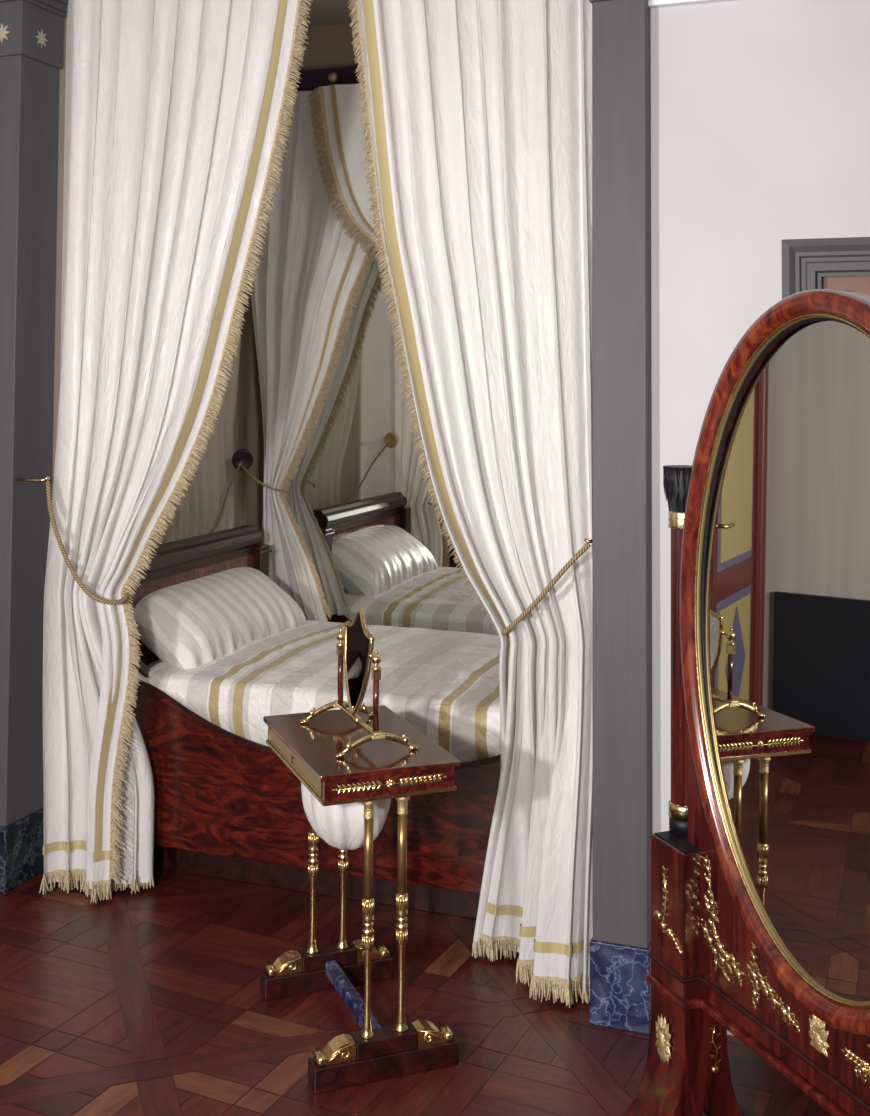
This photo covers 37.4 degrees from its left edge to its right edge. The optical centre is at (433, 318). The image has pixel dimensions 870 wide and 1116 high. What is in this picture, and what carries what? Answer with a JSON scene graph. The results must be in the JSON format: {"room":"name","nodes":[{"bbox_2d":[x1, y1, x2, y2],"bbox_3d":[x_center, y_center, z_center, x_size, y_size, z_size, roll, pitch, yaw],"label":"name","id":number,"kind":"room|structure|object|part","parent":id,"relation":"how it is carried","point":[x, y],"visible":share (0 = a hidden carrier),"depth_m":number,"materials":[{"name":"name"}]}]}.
{"room":"historic interior","nodes":[
{"label":"historic interior","id":0,"kind":"room"},
{"bbox_2d":[52,18,244,527],"bbox_3d":[-1.145,0.305,5.345,0.100,3.350,1.540,-1,-3,20],"label":"wall","id":1,"kind":"structure","parent":0,"point":[239,415],"depth_m":4.67,"materials":[{"name":"beige paint"}]},
{"bbox_2d":[148,287,242,545],"bbox_3d":[-1.076,0.026,5.250,0.061,2.500,1.305,-1,-3,20],"label":"wall hanging","id":2,"kind":"structure","parent":1,"relation":"attached to","point":[198,512],"depth_m":5.57},
{"bbox_2d":[232,449,252,469],"bbox_3d":[-0.849,0.622,5.681,0.094,0.094,0.060,1,-3,-17],"label":"rosette","id":3,"kind":"object","parent":2,"relation":"attached to","point":[241,457],"visible":1,"depth_m":5.66,"materials":[{"name":"brown wood"}]},
{"bbox_2d":[211,465,240,532],"bbox_3d":[-0.927,0.806,5.549,0.039,0.336,0.242,-1,-3,31],"label":"rope","id":4,"kind":"object","parent":3,"relation":"hanging from","point":[239,466],"visible":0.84,"depth_m":5.60,"materials":[{"name":"gold fabric"}]},
{"bbox_2d":[241,465,288,491],"bbox_3d":[-0.741,0.704,5.651,0.214,0.123,0.035,1,-3,-12],"label":"rope","id":5,"kind":"object","parent":3,"relation":"hanging from","point":[242,466],"visible":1,"depth_m":5.64,"materials":[{"name":"gold fabric"}]},
{"bbox_2d":[249,91,376,620],"bbox_3d":[-0.467,0.156,5.656,0.881,2.362,0.075,-1,-3,19],"label":"curtain","id":6,"kind":"object","parent":1,"relation":"hanging from","point":[308,272],"visible":0.73,"depth_m":5.71,"materials":[{"name":"white fabric"},{"name":"gold fabric trim"}]},
{"bbox_2d":[293,23,361,70],"bbox_3d":[0.158,0.324,5.627,2.350,3.350,0.110,-1,-3,20],"label":"wall","id":7,"kind":"structure","parent":0,"point":[330,46],"depth_m":5.88,"materials":[{"name":"beige"}]},
{"bbox_2d":[243,66,498,634],"bbox_3d":[0.119,0.274,5.528,2.143,2.840,0.103,-1,-3,20],"label":"wall mirror","id":8,"kind":"object","parent":7,"relation":"attached to","point":[358,500],"depth_m":5.70,"materials":[{"name":"clear glass"}]},
{"bbox_3d":[0.136,-1.093,5.614,2.143,0.100,0.048,-1,-3,20],"label":"rail","id":9,"kind":"part","parent":8,"relation":"part of","materials":[{"name":"brown wood"}]},
{"bbox_3d":[-0.448,-1.084,5.776,0.048,0.048,0.060,-1,-3,20],"label":"rail knob","id":10,"kind":"part","parent":8,"relation":"part of","materials":[{"name":"gold metal"}]},
{"bbox_2d":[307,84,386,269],"bbox_3d":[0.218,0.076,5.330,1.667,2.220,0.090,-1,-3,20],"label":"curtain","id":11,"kind":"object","parent":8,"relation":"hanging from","point":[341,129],"visible":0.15,"depth_m":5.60,"materials":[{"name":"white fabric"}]},
{"bbox_2d":[323,84,382,243],"bbox_3d":[0.237,0.075,5.308,1.616,2.220,0.062,-1,-3,20],"label":"drape","id":12,"kind":"object","parent":11,"relation":"hanging from","point":[342,126],"depth_m":5.59,"materials":[{"name":"white fabric"}]},
{"bbox_2d":[298,0,357,27],"bbox_3d":[-0.266,-1.555,2.222,7.000,0.100,7.050,-1,-3,20],"label":"ceiling","id":13,"kind":"structure","parent":0,"point":[323,12],"depth_m":5.68,"materials":[{"name":"grey paint"}]},
{"bbox_2d":[39,0,312,902],"bbox_3d":[-0.884,0.282,4.330,1.090,3.295,0.240,-1,-3,20],"label":"curtain","id":14,"kind":"object","parent":13,"relation":"hanging from","point":[174,109],"visible":1,"depth_m":4.34,"materials":[{"name":"white fabric"}]},
{"bbox_2d":[348,0,592,1007],"bbox_3d":[0.131,0.270,3.946,0.874,3.296,0.339,-1,-3,32],"label":"curtain","id":15,"kind":"object","parent":13,"relation":"hanging from","point":[478,127],"visible":0.98,"depth_m":3.83,"materials":[{"name":"white fabric"}]},
{"bbox_2d":[0,868,831,1115],"bbox_3d":[-0.275,1.868,2.095,6.800,0.050,6.900,-1,-3,20],"label":"floor","id":16,"kind":"structure","parent":0,"point":[150,1001],"depth_m":3.49,"materials":[{"name":"brown wood"}]},
{"bbox_2d":[0,0,68,893],"bbox_3d":[-1.508,0.270,4.542,0.352,3.345,0.340,-1,-3,20],"label":"pillar","id":17,"kind":"structure","parent":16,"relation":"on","point":[31,31],"depth_m":4.46,"materials":[{"name":"grey paint"}]},
{"bbox_2d":[15,476,49,481],"bbox_3d":[-1.372,0.544,4.374,0.150,0.023,0.020,-1,-3,23],"label":"curtain hook","id":18,"kind":"object","parent":17,"relation":"attached to","point":[46,478],"visible":1,"depth_m":4.36,"materials":[{"name":"gold metal"}]},
{"bbox_2d":[46,481,130,604],"bbox_3d":[-1.161,0.747,4.299,0.291,0.399,0.160,1,-3,-11],"label":"rope","id":19,"kind":"object","parent":18,"relation":"hanging from","point":[83,587],"visible":0.91,"depth_m":4.28,"materials":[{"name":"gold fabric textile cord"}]},
{"bbox_3d":[-1.500,-1.251,4.609,0.352,0.300,0.340,-1,-3,20],"label":"cornice","id":20,"kind":"part","parent":17,"relation":"part of","materials":[{"name":"grey paint"}]},
{"bbox_2d":[124,525,500,918],"bbox_3d":[-0.073,1.408,4.748,2.070,1.105,1.245,-1,-3,20],"label":"bed","id":21,"kind":"object","parent":16,"relation":"on","point":[226,806],"visible":0.17,"depth_m":4.33,"materials":[{"name":"brown wood"}]},
{"bbox_3d":[-1.121,1.435,4.513,0.085,1.020,0.085,-1,-3,20],"label":"corner post","id":22,"kind":"part","parent":21,"relation":"part of","materials":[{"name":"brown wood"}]},
{"bbox_3d":[-0.950,1.393,5.031,0.050,0.910,1.000,-1,-3,20],"label":"headboard","id":23,"kind":"part","parent":21,"relation":"part of","materials":[{"name":"brown wood"}]},
{"bbox_3d":[-0.960,0.922,5.024,0.107,0.120,1.040,-1,-3,20],"label":"rail","id":24,"kind":"part","parent":21,"relation":"part of","materials":[{"name":"brown wood"}]},
{"bbox_3d":[-0.762,1.479,5.489,0.085,1.020,0.075,-1,-3,20],"label":"corner post","id":25,"kind":"part","parent":21,"relation":"part of","materials":[{"name":"brown wood"}]},
{"bbox_2d":[131,620,500,762],"bbox_3d":[-0.072,1.492,4.749,1.760,0.636,1.234,-1,-3,20],"label":"bedspread","id":26,"kind":"object","parent":21,"relation":"on","point":[444,684],"visible":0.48,"depth_m":4.37,"materials":[{"name":"white fabric"}]},
{"bbox_2d":[133,567,305,668],"bbox_3d":[-0.832,1.162,5.009,0.368,0.298,0.951,-1,-3,20],"label":"pillow","id":27,"kind":"object","parent":26,"relation":"on","point":[192,623],"visible":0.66,"depth_m":4.77,"materials":[{"name":"white fabric"}]},
{"bbox_3d":[-0.270,1.282,4.215,1.840,0.361,0.040,-1,-3,20],"label":"moulding","id":28,"kind":"part","parent":21,"relation":"part of","materials":[{"name":"brown wood"}]},
{"bbox_2d":[260,705,459,1093],"bbox_3d":[-0.213,1.520,3.472,0.380,0.767,0.597,1,-3,-21],"label":"work table","id":29,"kind":"object","parent":16,"relation":"on","point":[346,800],"visible":0.98,"depth_m":3.29,"materials":[{"name":"brown wood"}]},
{"bbox_3d":[-0.373,1.174,3.425,0.002,0.028,0.514,1,-3,-21],"label":"inlay panel","id":30,"kind":"part","parent":29,"relation":"part of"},
{"bbox_3d":[-0.374,1.174,3.424,0.003,0.040,0.534,1,-3,-21],"label":"inlay frame","id":31,"kind":"part","parent":29,"relation":"part of","materials":[{"name":"brown metal"}]},
{"bbox_3d":[-0.346,1.644,3.684,0.035,0.340,0.035,1,-3,-21],"label":"leg","id":32,"kind":"part","parent":29,"relation":"part of","materials":[{"name":"brown metal"}]},
{"bbox_3d":[-0.263,1.646,3.716,0.035,0.340,0.035,1,-3,-21],"label":"leg","id":33,"kind":"part","parent":29,"relation":"part of","materials":[{"name":"brown metal"}]},
{"bbox_2d":[300,608,418,757],"bbox_3d":[-0.208,0.964,3.506,0.228,0.346,0.369,1,-3,-21],"label":"mirror","id":34,"kind":"object","parent":29,"relation":"on","point":[356,656],"visible":1,"depth_m":3.49,"materials":[{"name":"brown metal"}]},
{"bbox_3d":[-0.265,1.016,3.651,0.012,0.155,0.012,-1,-3,24],"label":"post","id":35,"kind":"part","parent":34,"relation":"part of","materials":[{"name":"brown wood"}]},
{"bbox_3d":[-0.209,0.938,3.506,0.025,0.275,0.220,1,-3,-21],"label":"glass","id":36,"kind":"part","parent":34,"relation":"part of","materials":[{"name":"white mirror"}]},
{"bbox_3d":[-0.209,0.938,3.506,0.032,0.288,0.232,1,-3,-21],"label":"shield frame","id":37,"kind":"part","parent":34,"relation":"part of","materials":[{"name":"brown metal"}]},
{"bbox_3d":[-0.151,1.004,3.357,0.012,0.155,0.012,-1,-3,24],"label":"post","id":38,"kind":"part","parent":34,"relation":"part of","materials":[{"name":"brown wood"}]},
{"bbox_3d":[-0.165,1.625,3.218,0.035,0.340,0.035,1,-3,-21],"label":"leg","id":39,"kind":"part","parent":29,"relation":"part of","materials":[{"name":"brown metal"}]},
{"bbox_3d":[-0.081,1.626,3.251,0.035,0.340,0.035,1,-3,-21],"label":"leg","id":40,"kind":"part","parent":29,"relation":"part of","materials":[{"name":"brown metal"}]},
{"bbox_2d":[589,0,651,1033],"bbox_3d":[0.545,0.268,3.621,0.271,3.290,0.330,-1,-3,20],"label":"pillar","id":41,"kind":"structure","parent":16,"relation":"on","point":[620,992],"depth_m":3.51,"materials":[{"name":"grey paint"}]},
{"bbox_3d":[0.436,0.620,3.594,0.031,0.016,0.015,-1,-3,20],"label":"curtain hook","id":42,"kind":"object","parent":41,"relation":"attached to","visible":0},
{"bbox_2d":[497,543,590,635],"bbox_3d":[0.293,0.778,3.709,0.153,0.296,0.354,2,-3,-28],"label":"rope","id":43,"kind":"object","parent":42,"relation":"hanging from","point":[586,546],"visible":0.77,"depth_m":3.63,"materials":[{"name":"gold fabric"}]},
{"bbox_2d":[621,289,869,1115],"bbox_3d":[0.775,0.903,2.541,0.376,1.927,1.197,1,-3,-22],"label":"mirror","id":44,"kind":"object","parent":16,"relation":"on","point":[760,872],"visible":1,"depth_m":2.70,"materials":[{"name":"brown wood"}]},
{"bbox_2d":[654,865,681,954],"bbox_3d":[0.540,1.355,2.960,0.011,0.175,0.117,1,-3,-22],"label":"flower","id":45,"kind":"object","parent":44,"relation":"on","point":[667,878],"depth_m":2.96,"materials":[{"name":"gold metal"}]},
{"bbox_3d":[0.591,1.496,2.982,0.128,0.010,0.155,1,-3,-22],"label":"moulding","id":46,"kind":"part","parent":44,"relation":"part of","materials":[{"name":"brown wood"}]},
{"bbox_3d":[0.590,1.551,2.979,0.134,0.020,0.161,1,-3,-22],"label":"moulding","id":47,"kind":"part","parent":44,"relation":"part of","materials":[{"name":"brown wood"}]},
{"bbox_3d":[0.594,1.214,2.991,0.104,0.004,0.128,1,-3,-22],"label":"plate","id":48,"kind":"part","parent":44,"relation":"part of","materials":[{"name":"black wood"}]},
{"bbox_3d":[0.628,1.321,2.872,0.004,0.182,0.064,1,-3,-22],"label":"stem mount","id":49,"kind":"part","parent":44,"relation":"part of","materials":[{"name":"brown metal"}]},
{"bbox_3d":[0.773,0.655,2.551,0.066,1.430,0.964,1,-3,-22],"label":"oval frame","id":50,"kind":"part","parent":44,"relation":"part of","materials":[{"name":"brown wood"}]},
{"bbox_3d":[0.790,1.532,2.521,0.071,0.020,0.976,1,-3,-22],"label":"moulding","id":51,"kind":"part","parent":44,"relation":"part of","materials":[{"name":"brown wood"}]},
{"bbox_3d":[0.789,1.477,2.523,0.064,0.010,0.976,1,-3,-22],"label":"moulding","id":52,"kind":"part","parent":44,"relation":"part of","materials":[{"name":"brown wood"}]},
{"bbox_3d":[0.779,0.655,2.553,0.024,1.322,0.856,1,-3,-22],"label":"glass","id":53,"kind":"part","parent":44,"relation":"part of","materials":[{"name":"white mirror"}]},
{"bbox_2d":[650,0,869,1035],"bbox_3d":[2.040,0.223,3.111,3.120,3.350,0.140,-1,-3,20],"label":"wall","id":54,"kind":"structure","parent":0,"point":[760,109],"depth_m":3.51,"materials":[{"name":"white paint"}]},
{"bbox_2d":[648,0,735,8],"bbox_3d":[2.029,-1.174,3.046,3.066,0.565,0.110,-1,-3,20],"label":"trim","id":55,"kind":"structure","parent":54,"relation":"attached to","point":[651,3],"depth_m":3.56,"materials":[{"name":"white paint"}]},
{"bbox_2d":[781,237,869,298],"bbox_3d":[1.505,0.840,3.185,1.228,2.118,0.040,-1,-3,20],"label":"trim","id":56,"kind":"structure","parent":54,"relation":"attached to","point":[805,262],"depth_m":3.40,"materials":[{"name":"grey paint"}]},
{"bbox_2d":[822,276,869,295],"bbox_3d":[1.512,0.871,3.222,1.100,2.060,0.080,-1,-3,20],"label":"door","id":57,"kind":"structure","parent":54,"relation":"in","point":[861,284],"depth_m":3.42,"materials":[{"name":"brown"}]}
]}

